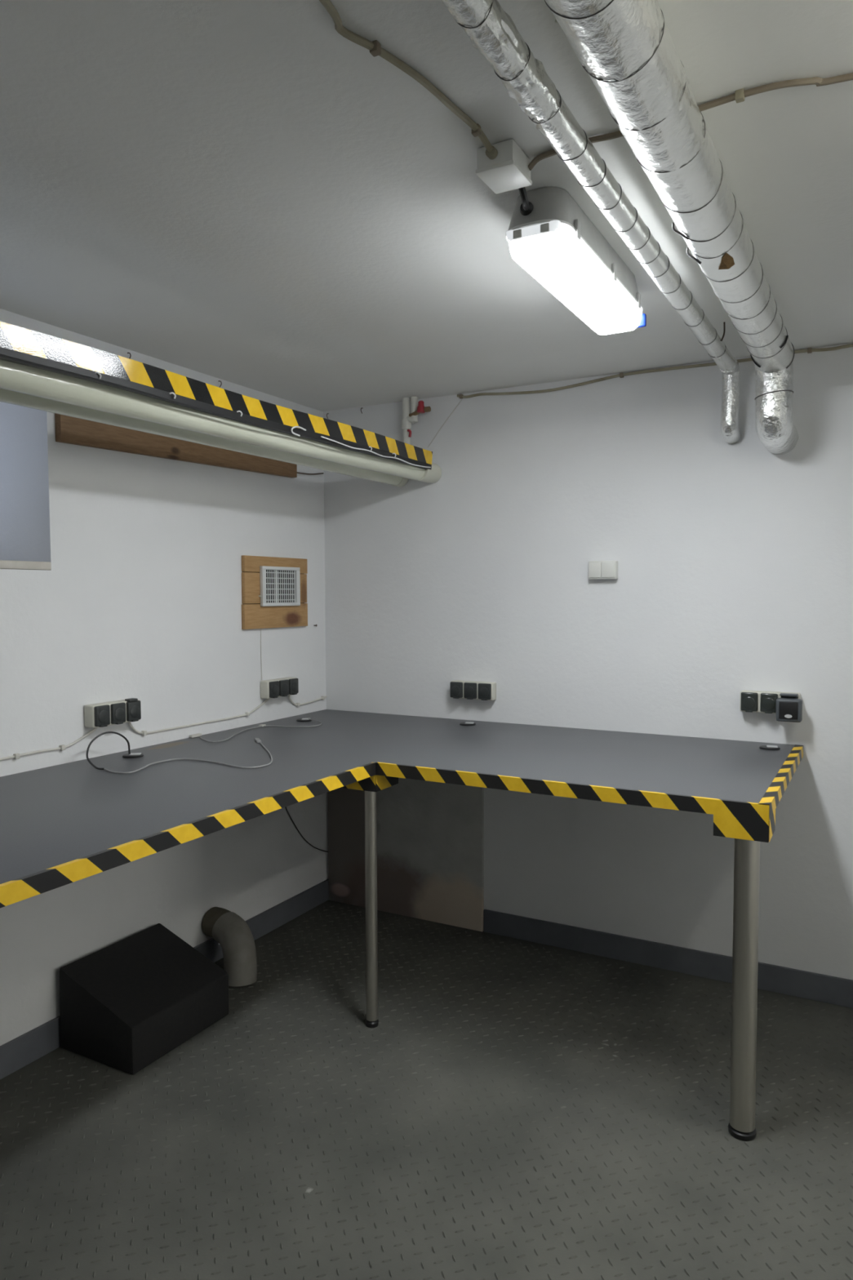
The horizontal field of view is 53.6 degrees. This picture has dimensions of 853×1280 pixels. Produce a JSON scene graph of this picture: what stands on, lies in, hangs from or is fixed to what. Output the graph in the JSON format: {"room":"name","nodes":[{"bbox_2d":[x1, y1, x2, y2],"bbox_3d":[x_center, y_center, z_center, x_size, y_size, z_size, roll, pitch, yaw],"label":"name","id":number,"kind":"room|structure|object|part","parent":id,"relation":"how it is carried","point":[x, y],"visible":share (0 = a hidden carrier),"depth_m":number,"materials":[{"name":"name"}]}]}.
{"room":"workspace","nodes":[
{"label":"workspace","id":0,"kind":"room"},
{"bbox_2d":[0,308,328,1045],"bbox_3d":[-1.698,0.189,2.153,0.450,2.269,4.300,1,4,29],"label":"wall","id":1,"kind":"structure","parent":0,"point":[140,597],"depth_m":2.95,"materials":[{"name":"white paint"}]},
{"bbox_2d":[0,560,51,569],"bbox_3d":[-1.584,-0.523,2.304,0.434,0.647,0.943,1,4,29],"label":"window sill","id":2,"kind":"structure","parent":1,"relation":"in","point":[4,564],"depth_m":2.55,"materials":[{"name":"white"}]},
{"bbox_2d":[0,727,97,760],"bbox_3d":[-1.325,0.336,2.350,0.021,0.060,0.989,1,4,29],"label":"cable","id":3,"kind":"object","parent":1,"relation":"attached to","point":[15,756],"visible":0.96,"depth_m":2.63,"materials":[{"name":"white plastic"}]},
{"bbox_2d":[84,697,141,728],"bbox_3d":[-1.043,0.241,2.821,0.060,0.080,0.196,1,4,29],"label":"wall socket","id":4,"kind":"object","parent":1,"relation":"attached to","point":[103,714],"visible":1,"depth_m":2.79,"materials":[{"name":"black plastic"}]},
{"bbox_3d":[-1.056,0.248,2.754,0.018,0.069,0.056,1,4,29],"label":"lid","id":5,"kind":"part","parent":4,"relation":"part of","materials":[{"name":"grey plastic"}]},
{"bbox_3d":[-1.025,0.245,2.812,0.018,0.069,0.056,1,4,29],"label":"lid","id":6,"kind":"part","parent":4,"relation":"part of","materials":[{"name":"grey plastic"}]},
{"bbox_3d":[-0.997,0.237,2.870,0.026,0.078,0.056,1,4,29],"label":"lid","id":7,"kind":"part","parent":4,"relation":"part of","materials":[{"name":"grey plastic"}]},
{"bbox_2d":[0,879,328,1079],"bbox_3d":[-1.492,1.279,2.101,0.012,0.096,4.298,1,4,29],"label":"baseboard","id":8,"kind":"structure","parent":1,"relation":"attached to","point":[31,1046],"depth_m":3.26,"materials":[{"name":"grey paint"}]},
{"bbox_2d":[54,413,297,477],"bbox_3d":[-0.859,-0.721,3.146,0.028,0.148,1.193,1,4,29],"label":"wooden board","id":9,"kind":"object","parent":1,"relation":"attached to","point":[68,429],"depth_m":2.96,"materials":[{"name":"brown wood"}]},
{"bbox_2d":[297,471,323,475],"bbox_3d":[-0.525,-0.744,3.760,0.012,0.026,0.209,2,4,30],"label":"wire","id":10,"kind":"object","parent":9,"relation":"attached to","point":[297,472],"visible":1,"depth_m":3.77,"materials":[{"name":"brown"}]},
{"bbox_2d":[128,698,269,735],"bbox_3d":[-0.845,0.290,3.227,0.021,0.065,0.754,1,4,29],"label":"cable","id":11,"kind":"object","parent":1,"relation":"attached to","point":[246,713],"visible":0.95,"depth_m":3.17,"materials":[{"name":"white plastic"}]},
{"bbox_2d":[241,555,307,629],"bbox_3d":[-0.638,-0.201,3.585,0.018,0.298,0.422,1,4,29],"label":"board","id":12,"kind":"object","parent":1,"relation":"attached to","point":[254,615],"visible":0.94,"depth_m":3.51,"materials":[{"name":"brown wood"}]},
{"bbox_2d":[260,628,262,679],"bbox_3d":[-0.688,0.058,3.520,0.003,0.221,0.007,1,4,29],"label":"cord","id":13,"kind":"object","parent":12,"relation":"hanging from","point":[260,628],"visible":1,"depth_m":3.52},
{"bbox_2d":[258,565,300,606],"bbox_3d":[-0.621,-0.227,3.580,0.016,0.166,0.261,1,4,29],"label":"vent grille","id":14,"kind":"object","parent":12,"relation":"attached to","point":[278,585],"visible":1,"depth_m":3.58,"materials":[{"name":"white plastic"}]},
{"bbox_2d":[260,676,298,698],"bbox_3d":[-0.621,0.203,3.592,0.060,0.074,0.196,1,4,29],"label":"wall socket","id":15,"kind":"object","parent":1,"relation":"attached to","point":[283,686],"visible":1,"depth_m":3.56,"materials":[{"name":"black plastic"}]},
{"bbox_3d":[-0.634,0.207,3.524,0.018,0.069,0.056,1,4,29],"label":"lid","id":16,"kind":"part","parent":15,"relation":"part of","materials":[{"name":"grey plastic"}]},
{"bbox_3d":[-0.603,0.204,3.582,0.018,0.069,0.056,1,4,29],"label":"lid","id":17,"kind":"part","parent":15,"relation":"part of","materials":[{"name":"grey plastic"}]},
{"bbox_3d":[-0.572,0.201,3.639,0.018,0.069,0.056,1,4,29],"label":"lid","id":18,"kind":"part","parent":15,"relation":"part of","materials":[{"name":"grey plastic"}]},
{"bbox_2d":[288,695,326,706],"bbox_3d":[-0.534,0.259,3.799,0.019,0.063,0.295,1,3,27],"label":"cable","id":19,"kind":"object","parent":1,"relation":"attached to","point":[297,704],"visible":0.94,"depth_m":3.78,"materials":[{"name":"white plastic"}]},
{"bbox_2d":[0,0,852,411],"bbox_3d":[1.456,-0.937,0.362,7.650,0.150,4.700,1,4,29],"label":"ceiling","id":20,"kind":"structure","parent":0,"point":[242,193],"depth_m":1.74,"materials":[{"name":"paint"}]},
{"bbox_2d":[319,0,493,152],"bbox_3d":[-0.205,-0.880,1.025,0.077,0.024,1.264,1,4,28],"label":"cable","id":21,"kind":"object","parent":20,"relation":"attached to","point":[375,47],"visible":1,"depth_m":1.32,"materials":[{"name":"grey plastic"}]},
{"bbox_2d":[401,395,431,444],"bbox_3d":[-0.046,-0.887,3.576,0.143,0.284,0.045,2,4,36],"label":"pipe","id":22,"kind":"object","parent":20,"relation":"attached to","point":[417,407],"visible":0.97,"depth_m":3.58,"materials":[{"name":"white"}]},
{"bbox_3d":[-0.072,-0.876,3.579,0.013,0.036,0.021,-2,4,-33],"label":"drain lever","id":23,"kind":"part","parent":22,"relation":"part of","materials":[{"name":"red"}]},
{"bbox_3d":[-0.022,-0.980,3.551,0.036,0.048,0.036,1,4,29],"label":"valve handle","id":24,"kind":"part","parent":22,"relation":"part of","materials":[{"name":"red"}]},
{"bbox_2d":[475,138,532,194],"bbox_3d":[0.146,-0.900,1.604,0.078,0.047,0.106,1,4,29],"label":"junction box","id":25,"kind":"object","parent":20,"relation":"attached to","point":[505,168],"visible":1,"depth_m":1.58,"materials":[{"name":"white plastic"}]},
{"bbox_3d":[0.148,-0.881,1.609,0.078,0.009,0.096,1,4,29],"label":"box lid","id":26,"kind":"part","parent":25,"relation":"part of","materials":[{"name":"white plastic"}]},
{"bbox_2d":[518,186,529,210],"bbox_3d":[0.194,-0.888,1.683,0.020,0.048,0.091,1,3,17],"label":"lead","id":27,"kind":"object","parent":25,"relation":"attached to","point":[522,191],"visible":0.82,"depth_m":1.67,"materials":[{"name":"black rubber"}]},
{"bbox_2d":[506,186,646,334],"bbox_3d":[0.371,-0.880,2.018,0.152,0.132,0.675,1,4,29],"label":"lamp","id":28,"kind":"object","parent":20,"relation":"attached to","point":[554,241],"visible":0.98,"depth_m":1.86,"materials":[{"name":"white plastic"}]},
{"bbox_2d":[440,0,741,444],"bbox_3d":[0.024,-0.742,1.043,0.076,0.301,4.500,1,4,29],"label":"duct","id":29,"kind":"object","parent":20,"relation":"hanging from","point":[491,30],"visible":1,"depth_m":1.48,"materials":[{"name":"grey metal"}]},
{"bbox_2d":[544,0,799,454],"bbox_3d":[0.163,-0.704,0.969,0.133,0.337,4.500,1,4,29],"label":"duct","id":30,"kind":"object","parent":20,"relation":"attached to","point":[627,49],"visible":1,"depth_m":1.41,"materials":[{"name":"grey metal"}]},
{"bbox_2d":[528,72,852,170],"bbox_3d":[0.784,-0.898,1.309,1.335,0.026,0.061,1,3,26],"label":"cable","id":31,"kind":"object","parent":20,"relation":"attached to","point":[740,95],"visible":0.77,"depth_m":1.40,"materials":[{"name":"grey plastic"}]},
{"bbox_2d":[0,899,852,1279],"bbox_3d":[1.464,1.462,0.492,7.650,0.123,4.700,1,4,29],"label":"floor","id":32,"kind":"structure","parent":0,"point":[513,1108],"depth_m":2.25,"materials":[{"name":"grey rubber"}]},
{"bbox_2d":[59,923,228,1074],"bbox_3d":[-0.919,1.157,2.778,0.329,0.260,0.421,1,4,29],"label":"box","id":33,"kind":"object","parent":32,"relation":"on","point":[125,1005],"visible":1,"depth_m":2.67,"materials":[{"name":"black plastic"}]},
{"bbox_2d":[201,906,257,986],"bbox_3d":[-0.737,1.156,3.201,0.138,0.228,0.286,-3,4,-39],"label":"pipe elbow","id":34,"kind":"object","parent":32,"relation":"on","point":[235,938],"visible":0.99,"depth_m":3.13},
{"bbox_2d":[0,709,803,1141],"bbox_3d":[-0.279,0.863,2.183,2.039,0.910,2.948,1,4,29],"label":"desk","id":35,"kind":"object","parent":32,"relation":"on","point":[61,824],"visible":1,"depth_m":2.44,"materials":[{"name":"grey laminate"}]},
{"bbox_2d":[85,731,272,773],"bbox_3d":[-0.720,0.342,2.725,0.642,0.094,0.446,-3,4,-40],"label":"cable","id":36,"kind":"object","parent":35,"relation":"on","point":[256,740],"visible":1,"depth_m":2.68,"materials":[{"name":"black plastic"}]},
{"bbox_2d":[189,718,321,742],"bbox_3d":[-0.646,0.351,3.324,0.182,0.010,0.584,3,4,41],"label":"cable","id":37,"kind":"object","parent":35,"relation":"on","point":[197,735],"visible":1,"depth_m":3.38,"materials":[{"name":"grey plastic"}]},
{"bbox_2d":[285,806,328,852],"bbox_3d":[-0.547,0.686,3.799,0.012,0.630,0.323,2,4,30],"label":"cord","id":38,"kind":"object","parent":35,"relation":"hanging from","point":[286,806],"visible":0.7,"depth_m":3.78,"materials":[{"name":"black plastic"}]},
{"bbox_3d":[-0.182,0.870,2.796,0.039,0.784,0.039,1,4,29],"label":"leg","id":39,"kind":"part","parent":35,"relation":"part of","materials":[{"name":"silver metal"}]},
{"bbox_3d":[0.838,0.897,2.224,0.063,0.784,0.063,1,4,29],"label":"leg","id":40,"kind":"part","parent":35,"relation":"part of","materials":[{"name":"silver metal"}]},
{"bbox_2d":[323,342,852,980],"bbox_3d":[2.540,0.161,2.398,7.650,2.269,0.200,1,4,29],"label":"wall","id":41,"kind":"structure","parent":0,"point":[735,560],"depth_m":3.25,"materials":[{"name":"white paint"}]},
{"bbox_2d":[0,388,408,487],"bbox_3d":[-1.144,-0.598,1.805,0.082,0.092,4.297,1,4,29],"label":"drain pipe","id":42,"kind":"object","parent":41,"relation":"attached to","point":[6,396],"visible":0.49,"depth_m":2.53,"materials":[{"name":"beige plastic"}]},
{"bbox_2d":[0,359,441,483],"bbox_3d":[-1.007,-0.595,1.730,0.096,0.110,4.297,1,4,29],"label":"drain pipe","id":43,"kind":"object","parent":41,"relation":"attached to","point":[15,377],"visible":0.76,"depth_m":2.29,"materials":[{"name":"beige plastic"}]},
{"bbox_2d":[0,321,432,469],"bbox_3d":[-0.982,-0.630,1.659,0.046,0.092,4.198,1,4,29],"label":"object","id":44,"kind":"object","parent":43,"relation":"attached to","point":[18,344],"visible":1,"depth_m":2.25,"materials":[{"name":"black"}]},
{"bbox_2d":[327,777,484,931],"bbox_3d":[-0.109,0.801,3.762,0.796,0.860,0.015,1,4,29],"label":"wall panel","id":45,"kind":"object","parent":41,"relation":"attached to","point":[430,834],"visible":0.56,"depth_m":3.72,"materials":[{"name":"grey metal"}]},
{"bbox_2d":[427,399,462,447],"bbox_3d":[0.076,-0.913,3.571,0.165,0.186,0.003,1,4,29],"label":"cord","id":46,"kind":"object","parent":41,"relation":"attached to","point":[461,399],"visible":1,"depth_m":3.57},
{"bbox_2d":[449,680,496,700],"bbox_3d":[0.193,0.211,3.538,0.196,0.074,0.060,1,4,29],"label":"wall socket","id":47,"kind":"object","parent":41,"relation":"attached to","point":[459,689],"visible":1,"depth_m":3.51,"materials":[{"name":"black plastic"}]},
{"bbox_3d":[0.125,0.211,3.552,0.056,0.069,0.018,1,4,29],"label":"lid","id":48,"kind":"part","parent":47,"relation":"part of","materials":[{"name":"grey plastic"}]},
{"bbox_3d":[0.183,0.212,3.520,0.056,0.069,0.018,1,4,29],"label":"lid","id":49,"kind":"part","parent":47,"relation":"part of","materials":[{"name":"grey plastic"}]},
{"bbox_3d":[0.240,0.214,3.489,0.056,0.069,0.018,1,4,29],"label":"lid","id":50,"kind":"part","parent":47,"relation":"part of","materials":[{"name":"grey plastic"}]},
{"bbox_2d":[588,560,617,579],"bbox_3d":[0.680,-0.269,3.256,0.110,0.070,0.040,1,4,29],"label":"light switch","id":51,"kind":"object","parent":41,"relation":"attached to","point":[597,570],"visible":1,"depth_m":3.24,"materials":[{"name":"white plastic"}]},
{"bbox_2d":[457,343,852,399],"bbox_3d":[1.141,-0.982,2.978,2.310,0.038,0.014,1,4,29],"label":"cable","id":52,"kind":"object","parent":41,"relation":"attached to","point":[809,350],"visible":0.91,"depth_m":3.18,"materials":[{"name":"grey plastic"}]},
{"bbox_2d":[483,909,852,1008],"bbox_3d":[1.204,1.217,3.068,2.187,0.096,0.012,1,4,29],"label":"baseboard","id":53,"kind":"structure","parent":41,"relation":"attached to","point":[830,989],"depth_m":3.22,"materials":[{"name":"grey paint"}]},
{"bbox_2d":[739,689,800,713],"bbox_3d":[1.206,0.220,2.972,0.196,0.075,0.080,1,4,29],"label":"wall socket","id":54,"kind":"object","parent":41,"relation":"attached to","point":[752,701],"visible":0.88,"depth_m":2.98,"materials":[{"name":"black plastic"}]},
{"bbox_3d":[1.144,0.220,2.994,0.056,0.069,0.018,1,4,29],"label":"lid","id":55,"kind":"part","parent":54,"relation":"part of","materials":[{"name":"grey plastic"}]},
{"bbox_3d":[1.201,0.222,2.963,0.056,0.069,0.018,1,4,29],"label":"lid","id":56,"kind":"part","parent":54,"relation":"part of","materials":[{"name":"grey plastic"}]},
{"bbox_2d":[775,697,802,722],"bbox_3d":[1.249,0.241,2.909,0.082,0.079,0.050,1,4,29],"label":"plug adapter","id":57,"kind":"object","parent":54,"relation":"attached to","point":[788,709],"visible":1,"depth_m":2.89,"materials":[{"name":"black plastic"}]},
{"bbox_3d":[1.252,0.189,2.918,0.056,0.007,0.032,1,4,29],"label":"lid","id":58,"kind":"part","parent":54,"relation":"part of","materials":[{"name":"grey plastic"}]}
]}

